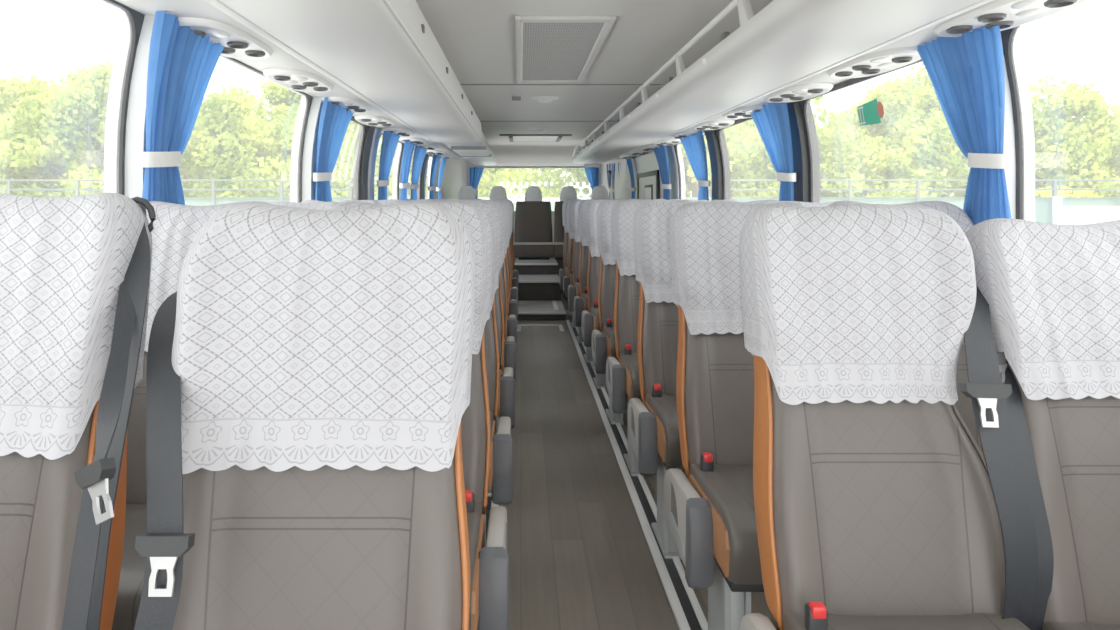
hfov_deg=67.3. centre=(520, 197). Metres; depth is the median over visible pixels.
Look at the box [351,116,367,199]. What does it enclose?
window
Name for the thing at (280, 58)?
trim
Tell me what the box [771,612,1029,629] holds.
seat cushion
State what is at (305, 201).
seat
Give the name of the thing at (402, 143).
window
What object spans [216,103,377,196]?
leafy tree
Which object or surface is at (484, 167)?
window
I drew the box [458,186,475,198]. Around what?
seat
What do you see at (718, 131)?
window
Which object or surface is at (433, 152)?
pod
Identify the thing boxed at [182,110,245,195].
leafy tree
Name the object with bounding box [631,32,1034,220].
wall
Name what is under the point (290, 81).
speaker grille
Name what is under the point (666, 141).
pod
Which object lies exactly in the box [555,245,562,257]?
seat cushion
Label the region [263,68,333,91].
pod
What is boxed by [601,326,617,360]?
seat cushion
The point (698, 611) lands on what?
trim
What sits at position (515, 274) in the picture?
seat
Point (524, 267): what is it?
step
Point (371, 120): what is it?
pod
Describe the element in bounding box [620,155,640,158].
pod
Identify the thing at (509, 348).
seat
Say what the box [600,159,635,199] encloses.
wall
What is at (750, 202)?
seat
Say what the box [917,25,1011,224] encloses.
curtain
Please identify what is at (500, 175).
leafy tree
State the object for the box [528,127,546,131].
dome lamp
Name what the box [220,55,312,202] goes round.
window
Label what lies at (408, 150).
curtain
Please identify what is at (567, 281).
seat
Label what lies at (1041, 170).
leafy tree
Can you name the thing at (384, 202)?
seat
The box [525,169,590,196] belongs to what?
leafy tree
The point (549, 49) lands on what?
ceiling vent
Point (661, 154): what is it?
curtain
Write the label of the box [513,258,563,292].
trim
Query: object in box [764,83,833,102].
pod
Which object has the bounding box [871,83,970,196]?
leafy tree
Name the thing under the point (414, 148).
window
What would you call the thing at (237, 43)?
pod
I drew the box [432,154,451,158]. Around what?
pod
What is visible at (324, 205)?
seat
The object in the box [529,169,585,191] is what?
leafy tree
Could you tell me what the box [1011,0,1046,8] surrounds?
reading lamp
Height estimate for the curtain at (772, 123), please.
0.735 m
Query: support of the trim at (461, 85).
attached to the ceiling
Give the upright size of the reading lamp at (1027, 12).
0.008 m
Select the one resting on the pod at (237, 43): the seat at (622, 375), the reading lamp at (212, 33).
the reading lamp at (212, 33)
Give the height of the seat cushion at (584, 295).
0.152 m
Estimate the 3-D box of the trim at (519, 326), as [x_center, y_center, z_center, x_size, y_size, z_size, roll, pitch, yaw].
[0.170,1.157,7.480,0.410,0.006,0.360,0,0,0]
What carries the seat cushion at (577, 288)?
on the seat at (573, 291)
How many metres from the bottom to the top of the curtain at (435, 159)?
0.735 m
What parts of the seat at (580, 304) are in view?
armrest, trim, backrest, pedestal leg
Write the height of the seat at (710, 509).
1.150 m
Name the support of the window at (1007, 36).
in the wall at (648, 162)
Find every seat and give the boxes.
[0,192,155,629]
[112,201,269,629]
[134,202,474,629]
[264,201,339,209]
[301,200,381,204]
[329,201,508,629]
[340,199,403,204]
[386,201,512,546]
[418,200,514,496]
[435,199,515,433]
[451,200,516,375]
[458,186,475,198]
[458,199,517,328]
[466,199,517,303]
[474,199,517,288]
[490,186,513,247]
[508,199,518,289]
[514,186,554,259]
[554,186,576,259]
[559,199,596,314]
[563,199,605,327]
[568,199,613,342]
[574,199,625,362]
[581,199,641,388]
[591,186,608,199]
[592,200,655,424]
[606,200,690,476]
[627,200,731,559]
[664,202,803,629]
[682,199,739,201]
[709,200,777,204]
[739,204,1037,629]
[754,201,835,206]
[829,201,980,449]
[963,218,1119,629]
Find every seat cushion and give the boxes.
[112,504,146,629]
[467,502,481,629]
[488,412,493,490]
[514,245,554,257]
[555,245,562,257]
[575,282,580,297]
[582,293,589,312]
[591,307,600,331]
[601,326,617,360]
[618,352,642,402]
[643,393,682,465]
[685,463,762,583]
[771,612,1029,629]
[1042,621,1119,629]
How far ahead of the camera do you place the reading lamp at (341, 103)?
4.08 m
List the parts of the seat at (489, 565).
backrest, cushion trim, trim, armrest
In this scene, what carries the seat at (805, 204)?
on the floor
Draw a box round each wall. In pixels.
[52,197,1119,222]
[99,0,435,201]
[428,156,466,199]
[467,144,599,242]
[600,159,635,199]
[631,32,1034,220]
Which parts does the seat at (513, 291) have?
trim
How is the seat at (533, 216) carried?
on the step at (524, 267)
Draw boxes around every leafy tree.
[0,63,184,196]
[0,74,79,187]
[0,125,74,196]
[46,52,207,170]
[178,85,286,196]
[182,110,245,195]
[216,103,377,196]
[243,78,357,191]
[330,124,490,196]
[337,121,426,181]
[411,151,562,196]
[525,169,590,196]
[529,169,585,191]
[680,125,779,196]
[684,125,734,196]
[704,94,884,196]
[819,130,936,196]
[820,77,968,191]
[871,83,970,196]
[872,63,966,196]
[1029,75,1119,196]
[1035,110,1119,188]
[1104,133,1119,196]
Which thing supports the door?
in the wall at (648, 162)
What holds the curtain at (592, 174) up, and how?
hanging from the wall at (469, 164)
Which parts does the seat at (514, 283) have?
trim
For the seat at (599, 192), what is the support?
on the trim at (560, 262)
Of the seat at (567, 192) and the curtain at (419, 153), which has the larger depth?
the seat at (567, 192)
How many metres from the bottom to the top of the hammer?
0.215 m
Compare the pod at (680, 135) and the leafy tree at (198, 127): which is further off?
the leafy tree at (198, 127)
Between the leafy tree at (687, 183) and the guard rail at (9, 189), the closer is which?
the guard rail at (9, 189)
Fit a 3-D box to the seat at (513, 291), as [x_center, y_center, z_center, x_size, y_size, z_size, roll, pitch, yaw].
[-0.272,0.584,6.791,0.504,1.152,0.736,0,0,0]
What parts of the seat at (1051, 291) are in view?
steel plate, backrest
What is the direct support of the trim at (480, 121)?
attached to the ceiling
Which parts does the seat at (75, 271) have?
backrest, steel plate, trim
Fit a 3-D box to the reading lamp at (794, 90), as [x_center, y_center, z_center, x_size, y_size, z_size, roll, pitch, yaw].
[1.205,-0.459,3.630,0.060,0.010,0.120,0,0,0]
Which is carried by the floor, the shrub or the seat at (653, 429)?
the seat at (653, 429)
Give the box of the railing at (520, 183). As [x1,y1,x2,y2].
[501,182,590,202]
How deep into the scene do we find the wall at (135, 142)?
2.20 m
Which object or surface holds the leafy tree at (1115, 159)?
on the ground
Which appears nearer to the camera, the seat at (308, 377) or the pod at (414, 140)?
the seat at (308, 377)
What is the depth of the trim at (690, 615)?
3.03 m
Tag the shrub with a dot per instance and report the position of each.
(1045, 193)
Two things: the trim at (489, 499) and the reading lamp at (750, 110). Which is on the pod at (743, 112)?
the reading lamp at (750, 110)
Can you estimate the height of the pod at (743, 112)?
0.023 m
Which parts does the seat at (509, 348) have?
pedestal leg, backrest, cushion trim, trim, armrest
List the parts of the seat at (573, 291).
trim, backrest, pedestal leg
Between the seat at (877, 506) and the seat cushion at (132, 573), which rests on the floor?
the seat at (877, 506)
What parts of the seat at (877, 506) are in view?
armrest, trim, backrest, trim, steel plate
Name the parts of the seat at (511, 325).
backrest, trim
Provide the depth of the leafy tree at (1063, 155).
24.53 m
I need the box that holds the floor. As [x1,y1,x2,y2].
[498,293,770,629]
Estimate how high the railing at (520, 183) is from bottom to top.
2.990 m
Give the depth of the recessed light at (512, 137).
9.95 m
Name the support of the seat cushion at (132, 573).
on the seat at (176, 226)
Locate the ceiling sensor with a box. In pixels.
[512,96,520,100]
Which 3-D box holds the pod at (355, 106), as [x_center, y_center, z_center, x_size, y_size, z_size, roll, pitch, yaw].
[-0.885,-0.465,4.240,0.210,0.023,0.580,0,0,0]
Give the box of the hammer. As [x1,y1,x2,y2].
[607,170,610,186]
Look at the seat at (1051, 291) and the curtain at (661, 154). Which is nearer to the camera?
the seat at (1051, 291)
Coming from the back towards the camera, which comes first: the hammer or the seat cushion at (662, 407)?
the hammer
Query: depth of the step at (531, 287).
8.89 m
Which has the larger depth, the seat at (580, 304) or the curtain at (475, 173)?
the curtain at (475, 173)
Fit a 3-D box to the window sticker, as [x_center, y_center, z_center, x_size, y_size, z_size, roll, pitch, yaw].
[1.365,-0.333,3.279,0.016,0.095,0.243,0,0,0]
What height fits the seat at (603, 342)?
1.150 m
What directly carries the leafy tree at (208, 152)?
on the ground
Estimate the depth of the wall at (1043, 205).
20.15 m
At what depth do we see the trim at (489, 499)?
3.11 m
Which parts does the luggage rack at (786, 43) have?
rack rail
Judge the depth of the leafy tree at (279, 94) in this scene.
29.47 m
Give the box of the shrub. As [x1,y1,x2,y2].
[1035,186,1103,196]
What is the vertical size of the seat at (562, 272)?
1.152 m
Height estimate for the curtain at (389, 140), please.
0.735 m
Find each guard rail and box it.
[0,179,351,204]
[730,179,1119,223]
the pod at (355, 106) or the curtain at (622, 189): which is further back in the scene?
the curtain at (622, 189)
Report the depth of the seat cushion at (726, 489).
1.90 m
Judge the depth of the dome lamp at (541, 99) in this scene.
6.15 m
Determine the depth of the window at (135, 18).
2.19 m
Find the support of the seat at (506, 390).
on the floor
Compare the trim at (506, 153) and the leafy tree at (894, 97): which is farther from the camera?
the leafy tree at (894, 97)
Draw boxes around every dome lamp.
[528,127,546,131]
[531,96,558,103]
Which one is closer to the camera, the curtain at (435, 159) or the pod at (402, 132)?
the pod at (402, 132)
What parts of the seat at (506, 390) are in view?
backrest, cushion trim, trim, armrest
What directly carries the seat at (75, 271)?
on the floor
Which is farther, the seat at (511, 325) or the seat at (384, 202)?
the seat at (511, 325)
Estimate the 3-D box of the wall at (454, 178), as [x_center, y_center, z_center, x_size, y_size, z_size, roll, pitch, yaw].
[-0.930,0.185,10.810,0.078,1.950,1.429,0,0,12]
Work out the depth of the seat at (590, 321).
5.46 m
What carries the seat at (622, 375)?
on the floor
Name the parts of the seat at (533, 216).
backrest, seat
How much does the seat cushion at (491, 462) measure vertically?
0.152 m
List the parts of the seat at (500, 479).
pedestal leg, backrest, cushion trim, trim, armrest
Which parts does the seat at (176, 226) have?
backrest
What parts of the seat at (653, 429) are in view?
armrest handle, armrest, trim, cushion trim, backrest, pedestal leg, seat frame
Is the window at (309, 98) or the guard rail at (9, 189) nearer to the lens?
the window at (309, 98)
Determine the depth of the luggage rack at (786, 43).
2.78 m
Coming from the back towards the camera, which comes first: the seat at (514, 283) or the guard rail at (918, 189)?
the guard rail at (918, 189)
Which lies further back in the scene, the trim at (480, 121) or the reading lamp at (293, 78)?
the trim at (480, 121)
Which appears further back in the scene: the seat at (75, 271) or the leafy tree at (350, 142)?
the leafy tree at (350, 142)
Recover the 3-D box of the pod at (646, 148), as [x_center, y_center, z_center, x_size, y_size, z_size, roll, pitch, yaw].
[1.235,-0.465,7.860,0.210,0.023,0.580,0,0,0]
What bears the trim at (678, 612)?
on the floor
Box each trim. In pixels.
[115,0,459,158]
[460,84,662,84]
[461,85,664,85]
[480,121,615,121]
[484,141,584,165]
[486,497,491,538]
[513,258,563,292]
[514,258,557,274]
[517,325,563,330]
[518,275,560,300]
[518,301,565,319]
[566,320,690,629]
[570,321,701,629]
[575,327,707,629]
[615,20,945,158]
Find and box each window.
[103,0,144,194]
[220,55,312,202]
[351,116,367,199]
[380,133,404,199]
[414,148,423,198]
[476,167,593,212]
[674,134,704,198]
[715,118,752,199]
[799,59,921,202]
[1000,25,1024,219]
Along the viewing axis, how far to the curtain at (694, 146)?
6.03 m
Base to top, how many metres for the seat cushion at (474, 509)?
0.152 m
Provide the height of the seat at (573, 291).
1.150 m
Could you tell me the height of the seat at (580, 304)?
1.152 m
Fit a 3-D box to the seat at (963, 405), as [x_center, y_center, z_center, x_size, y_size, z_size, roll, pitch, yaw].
[1.088,0.584,2.151,0.424,1.152,0.717,0,0,0]
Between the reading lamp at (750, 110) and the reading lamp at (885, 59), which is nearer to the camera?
the reading lamp at (885, 59)
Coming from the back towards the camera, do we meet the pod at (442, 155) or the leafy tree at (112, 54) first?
the leafy tree at (112, 54)
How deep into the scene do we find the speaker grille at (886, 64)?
2.89 m
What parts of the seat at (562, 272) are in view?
trim, backrest, pedestal leg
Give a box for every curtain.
[141,11,223,204]
[313,97,353,201]
[377,131,399,199]
[400,141,414,200]
[409,144,426,199]
[428,155,439,198]
[436,158,446,198]
[469,167,483,198]
[584,168,598,188]
[606,163,614,198]
[618,162,627,191]
[626,159,635,198]
[653,145,670,199]
[680,130,710,200]
[751,102,795,200]
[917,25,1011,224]
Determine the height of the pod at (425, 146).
0.023 m
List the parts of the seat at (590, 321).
armrest, trim, cushion trim, backrest, pedestal leg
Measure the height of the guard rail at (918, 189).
1.342 m
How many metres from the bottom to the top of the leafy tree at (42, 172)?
4.953 m
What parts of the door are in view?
panel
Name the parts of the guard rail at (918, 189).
post, post, post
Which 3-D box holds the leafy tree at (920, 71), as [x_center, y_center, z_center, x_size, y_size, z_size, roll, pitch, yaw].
[15.564,-1.140,30.397,5.907,7.610,4.948,0,0,-25]
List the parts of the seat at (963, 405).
backrest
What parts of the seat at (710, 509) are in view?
armrest handle, armrest, trim, cushion trim, backrest, pedestal leg, seat frame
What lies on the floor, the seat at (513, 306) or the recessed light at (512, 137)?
the seat at (513, 306)
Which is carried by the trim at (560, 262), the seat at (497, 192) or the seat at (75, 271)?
the seat at (497, 192)
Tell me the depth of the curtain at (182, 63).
2.26 m
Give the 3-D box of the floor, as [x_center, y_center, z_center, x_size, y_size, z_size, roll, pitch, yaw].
[0.170,1.190,5.150,2.580,0.060,12.900,0,0,0]
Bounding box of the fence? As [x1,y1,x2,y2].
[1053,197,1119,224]
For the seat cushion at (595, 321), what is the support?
on the seat at (590, 321)
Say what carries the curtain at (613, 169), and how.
hanging from the wall at (624, 181)
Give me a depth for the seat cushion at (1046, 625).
1.42 m
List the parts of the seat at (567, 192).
backrest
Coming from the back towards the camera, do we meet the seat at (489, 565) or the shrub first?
the shrub
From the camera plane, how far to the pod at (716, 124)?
5.28 m
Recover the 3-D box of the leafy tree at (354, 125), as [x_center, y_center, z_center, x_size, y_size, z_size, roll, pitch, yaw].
[-4.491,-0.716,29.022,5.247,6.760,4.395,0,0,44]
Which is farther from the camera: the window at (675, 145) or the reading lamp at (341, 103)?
the window at (675, 145)
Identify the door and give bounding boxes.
[637,170,659,199]
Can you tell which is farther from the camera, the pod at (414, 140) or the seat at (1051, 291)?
the pod at (414, 140)
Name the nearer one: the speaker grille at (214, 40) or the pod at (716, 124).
the speaker grille at (214, 40)
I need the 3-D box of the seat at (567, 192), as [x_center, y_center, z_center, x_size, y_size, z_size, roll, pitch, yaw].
[0.610,0.300,10.530,0.410,0.910,0.620,0,0,0]
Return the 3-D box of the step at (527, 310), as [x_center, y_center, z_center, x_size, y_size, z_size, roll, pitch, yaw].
[0.175,1.121,8.415,0.500,0.079,0.941,0,0,0]
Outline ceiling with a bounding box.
[415,0,773,143]
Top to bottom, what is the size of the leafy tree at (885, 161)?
4.755 m
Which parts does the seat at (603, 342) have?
armrest, trim, cushion trim, backrest, pedestal leg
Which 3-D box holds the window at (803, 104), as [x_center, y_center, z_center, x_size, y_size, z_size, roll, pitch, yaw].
[1.362,-0.092,3.260,0.077,0.785,1.520,0,0,0]
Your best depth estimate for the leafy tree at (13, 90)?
28.98 m
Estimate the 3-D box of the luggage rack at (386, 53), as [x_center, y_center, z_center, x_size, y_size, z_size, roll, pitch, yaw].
[-0.609,-0.542,2.850,0.582,0.185,8.300,0,0,0]
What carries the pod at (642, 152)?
attached to the wall at (648, 162)
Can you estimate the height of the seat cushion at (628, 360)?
0.152 m
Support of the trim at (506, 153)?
attached to the wall at (469, 164)
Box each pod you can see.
[178,17,272,58]
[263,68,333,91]
[321,97,369,112]
[354,115,394,126]
[379,128,412,135]
[399,137,425,143]
[414,144,436,149]
[426,150,444,154]
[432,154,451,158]
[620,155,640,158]
[629,150,651,154]
[640,145,658,150]
[654,139,680,144]
[671,131,704,138]
[693,120,734,129]
[723,105,762,118]
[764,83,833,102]
[827,47,920,77]
[934,0,1088,36]
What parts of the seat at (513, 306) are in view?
backrest, trim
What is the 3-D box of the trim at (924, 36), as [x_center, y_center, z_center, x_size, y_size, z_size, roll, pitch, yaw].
[1.238,-0.516,4.500,0.245,0.088,11.600,0,0,0]
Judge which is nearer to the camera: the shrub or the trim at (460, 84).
the trim at (460, 84)
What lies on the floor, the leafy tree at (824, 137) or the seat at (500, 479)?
the seat at (500, 479)
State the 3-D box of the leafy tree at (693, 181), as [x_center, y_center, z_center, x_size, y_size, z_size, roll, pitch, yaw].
[5.344,-0.703,25.700,5.203,6.736,5.130,0,0,-25]
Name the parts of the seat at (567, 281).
trim, backrest, pedestal leg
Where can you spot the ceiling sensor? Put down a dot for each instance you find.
(514, 98)
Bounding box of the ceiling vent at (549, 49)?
[515,16,615,82]
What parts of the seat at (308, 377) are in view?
steel plate, backrest, trim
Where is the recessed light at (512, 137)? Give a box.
[499,134,571,141]
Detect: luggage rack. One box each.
[204,0,481,143]
[443,132,496,165]
[571,0,992,163]
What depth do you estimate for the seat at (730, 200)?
4.85 m
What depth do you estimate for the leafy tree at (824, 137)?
24.18 m
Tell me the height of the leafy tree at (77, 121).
6.718 m
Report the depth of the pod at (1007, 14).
2.11 m
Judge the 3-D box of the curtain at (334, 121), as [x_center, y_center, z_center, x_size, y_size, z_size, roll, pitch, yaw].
[-0.947,-0.107,4.250,0.110,0.735,0.632,0,0,0]
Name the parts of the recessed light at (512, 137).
panel plate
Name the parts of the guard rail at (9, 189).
post, post, post, post, post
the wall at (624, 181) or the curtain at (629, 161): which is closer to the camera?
the curtain at (629, 161)
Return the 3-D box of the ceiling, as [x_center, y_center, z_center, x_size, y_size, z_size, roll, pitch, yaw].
[0.170,-0.660,5.125,2.220,0.240,12.850,0,0,0]
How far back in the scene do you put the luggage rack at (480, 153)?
8.86 m
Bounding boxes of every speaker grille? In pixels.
[209,38,219,43]
[284,80,297,83]
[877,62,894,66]
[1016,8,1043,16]
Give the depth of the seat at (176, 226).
2.00 m
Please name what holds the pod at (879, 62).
attached to the wall at (648, 162)
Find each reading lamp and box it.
[205,29,230,38]
[291,76,307,80]
[340,102,352,105]
[743,109,754,112]
[792,89,807,92]
[870,56,892,62]
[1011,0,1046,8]
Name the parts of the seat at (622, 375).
armrest handle, armrest, trim, cushion trim, backrest, pedestal leg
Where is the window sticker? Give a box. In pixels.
[857,98,883,125]
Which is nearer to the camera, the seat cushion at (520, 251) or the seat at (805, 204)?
the seat at (805, 204)
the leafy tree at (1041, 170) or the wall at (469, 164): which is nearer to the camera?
the wall at (469, 164)
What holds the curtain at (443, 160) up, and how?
hanging from the wall at (135, 142)

